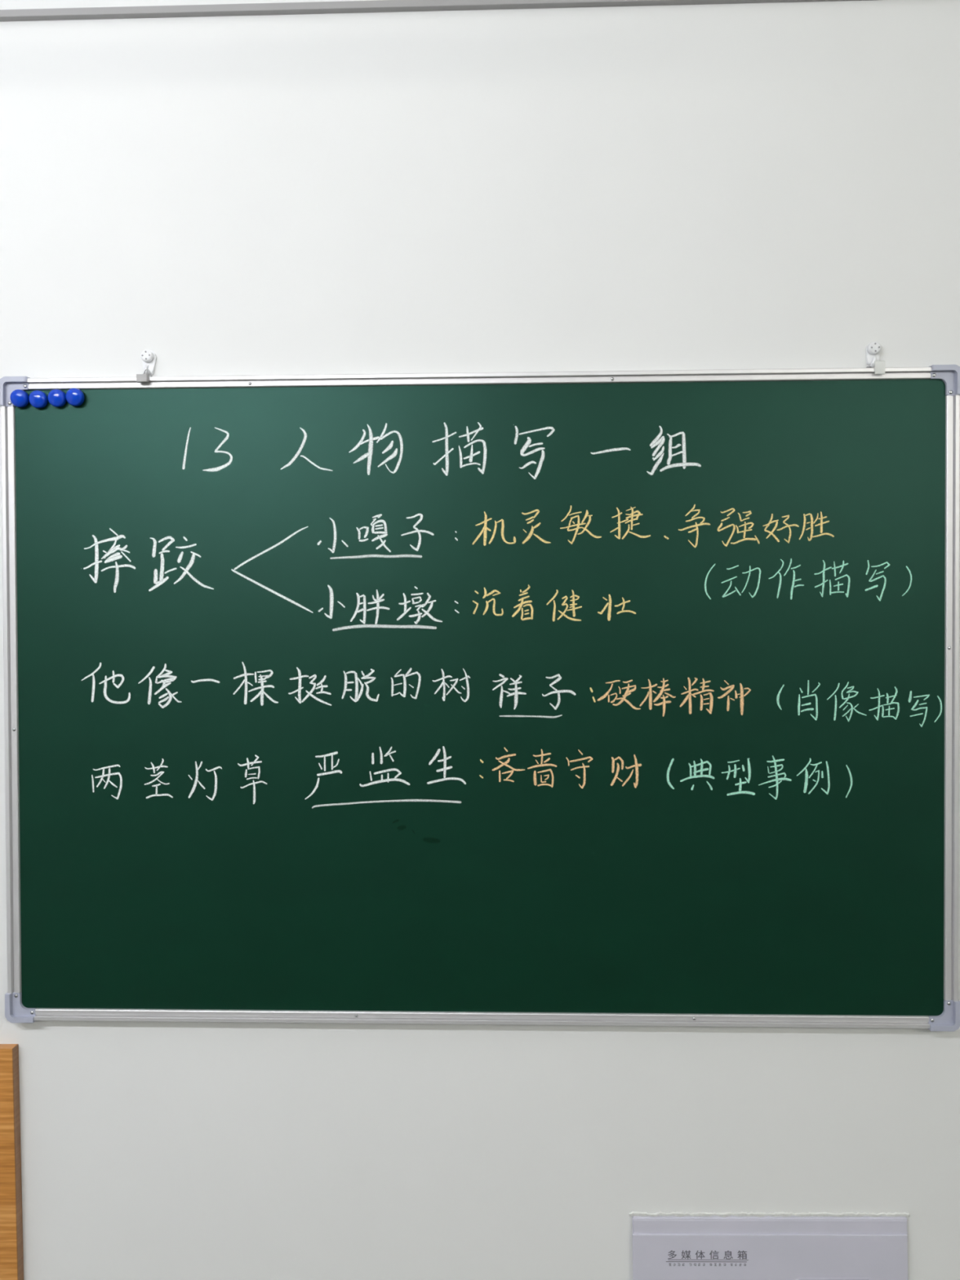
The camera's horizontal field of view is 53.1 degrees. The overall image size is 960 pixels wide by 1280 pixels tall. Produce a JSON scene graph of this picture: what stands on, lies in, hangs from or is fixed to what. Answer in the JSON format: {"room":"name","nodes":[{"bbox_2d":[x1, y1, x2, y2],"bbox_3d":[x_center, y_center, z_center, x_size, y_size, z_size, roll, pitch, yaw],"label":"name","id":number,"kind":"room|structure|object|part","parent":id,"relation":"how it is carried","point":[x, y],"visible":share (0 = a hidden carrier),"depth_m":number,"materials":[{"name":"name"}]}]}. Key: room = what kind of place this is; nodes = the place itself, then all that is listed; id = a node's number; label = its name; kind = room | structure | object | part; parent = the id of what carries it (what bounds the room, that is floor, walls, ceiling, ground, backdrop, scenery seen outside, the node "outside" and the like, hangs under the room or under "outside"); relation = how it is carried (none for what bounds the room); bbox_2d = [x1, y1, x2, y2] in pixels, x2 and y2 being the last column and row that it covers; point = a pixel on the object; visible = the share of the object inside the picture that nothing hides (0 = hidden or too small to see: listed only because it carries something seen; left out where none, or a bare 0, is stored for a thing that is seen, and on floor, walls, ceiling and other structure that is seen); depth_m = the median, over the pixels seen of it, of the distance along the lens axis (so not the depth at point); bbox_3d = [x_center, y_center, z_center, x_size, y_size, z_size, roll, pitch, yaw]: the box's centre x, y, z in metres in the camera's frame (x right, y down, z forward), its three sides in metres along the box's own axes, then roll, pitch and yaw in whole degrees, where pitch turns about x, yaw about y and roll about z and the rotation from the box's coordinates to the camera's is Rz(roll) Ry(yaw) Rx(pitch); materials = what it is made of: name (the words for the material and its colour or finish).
{"room":"classroom","nodes":[
{"label":"classroom","id":0,"kind":"room"},
{"bbox_2d":[0,0,959,1279],"bbox_3d":[0.146,0.200,1.282,5.700,2.950,0.120,0,1,2],"label":"wall","id":1,"kind":"structure","parent":0,"point":[766,185],"depth_m":1.22,"materials":[{"name":"paint"}]},
{"bbox_2d":[140,349,156,374],"bbox_3d":[-0.423,-0.353,1.226,0.018,0.033,0.011,0,1,2],"label":"wall hook","id":2,"kind":"object","parent":1,"relation":"attached to","point":[148,357],"visible":1,"depth_m":1.23,"materials":[{"name":"white plastic"}]},
{"bbox_2d":[0,0,865,21],"bbox_3d":[0.139,-0.799,1.202,5.700,0.009,0.010,0,1,2],"label":"trim","id":3,"kind":"structure","parent":1,"relation":"attached to","point":[378,6],"depth_m":1.21,"materials":[{"name":"grey"}]},
{"bbox_2d":[0,360,959,1031],"bbox_3d":[-0.007,0.069,1.211,1.202,0.835,0.025,0,1,2],"label":"chalkboard","id":4,"kind":"object","parent":1,"relation":"attached to","point":[603,698],"visible":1,"depth_m":1.21,"materials":[{"name":"green metal"}]},
{"bbox_3d":[-0.599,0.078,1.233,0.015,0.750,0.019,0,1,2],"label":"frame rail","id":5,"kind":"part","parent":4,"relation":"part of","materials":[{"name":"silver metal"}]},
{"bbox_2d":[9,389,29,407],"bbox_3d":[-0.584,-0.306,1.218,0.022,0.022,0.013,0,1,6],"label":"round magnet","id":6,"kind":"object","parent":4,"relation":"attached to","point":[19,397],"visible":1,"depth_m":1.21},
{"bbox_2d":[28,390,48,408],"bbox_3d":[-0.560,-0.305,1.218,0.022,0.022,0.012,0,1,-2],"label":"round magnet","id":7,"kind":"object","parent":4,"relation":"attached to","point":[37,398],"visible":1,"depth_m":1.21},
{"bbox_2d":[48,389,66,407],"bbox_3d":[-0.536,-0.306,1.217,0.022,0.022,0.012,0,1,2],"label":"round magnet","id":8,"kind":"object","parent":4,"relation":"attached to","point":[56,397],"visible":1,"depth_m":1.21},
{"bbox_2d":[65,387,84,406],"bbox_3d":[-0.513,-0.307,1.216,0.022,0.022,0.013,0,1,8],"label":"round magnet","id":9,"kind":"object","parent":4,"relation":"attached to","point":[75,397],"visible":1,"depth_m":1.21},
{"bbox_3d":[-0.009,-0.327,1.208,1.130,0.014,0.019,0,1,2],"label":"frame rail","id":10,"kind":"part","parent":4,"relation":"part of","materials":[{"name":"silver metal"}]},
{"bbox_3d":[-0.005,0.478,1.220,1.130,0.014,0.019,0,1,2],"label":"frame rail","id":11,"kind":"part","parent":4,"relation":"part of","materials":[{"name":"silver metal"}]},
{"bbox_3d":[0.584,0.073,1.195,0.015,0.750,0.019,0,1,2],"label":"frame rail","id":12,"kind":"part","parent":4,"relation":"part of","materials":[{"name":"silver metal"}]},
{"bbox_2d":[629,1211,909,1279],"bbox_3d":[0.367,0.880,1.220,0.357,0.316,0.009,-1,1,2],"label":"media box","id":13,"kind":"object","parent":1,"relation":"attached to","point":[678,1245],"visible":1,"depth_m":1.22,"materials":[{"name":"plastic"}]},
{"bbox_3d":[0.368,0.891,1.218,0.345,0.280,0.002,-1,1,2],"label":"door","id":14,"kind":"part","parent":13,"relation":"part of","materials":[{"name":"plastic"}]},
{"bbox_3d":[0.447,0.839,1.213,0.102,0.067,0.001,-1,1,2],"label":"handle plate","id":15,"kind":"part","parent":13,"relation":"part of","materials":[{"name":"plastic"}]},
{"bbox_2d":[866,342,880,367],"bbox_3d":[0.490,-0.354,1.194,0.016,0.034,0.016,0,1,2],"label":"wall hook","id":16,"kind":"object","parent":1,"relation":"attached to","point":[873,349],"visible":1,"depth_m":1.20,"materials":[{"name":"white plastic"}]},
{"bbox_3d":[0.071,1.762,-1.255,5.940,0.100,5.240,0,1,2],"label":"floor","id":17,"kind":"structure","parent":0,"visible":0},
{"bbox_2d":[0,1044,23,1279],"bbox_3d":[-0.900,1.107,1.260,0.620,1.154,0.014,-1,1,2],"label":"wooden panel","id":18,"kind":"object","parent":17,"relation":"on","point":[11,1255],"visible":1,"depth_m":1.24,"materials":[{"name":"brown wood"}]}
]}

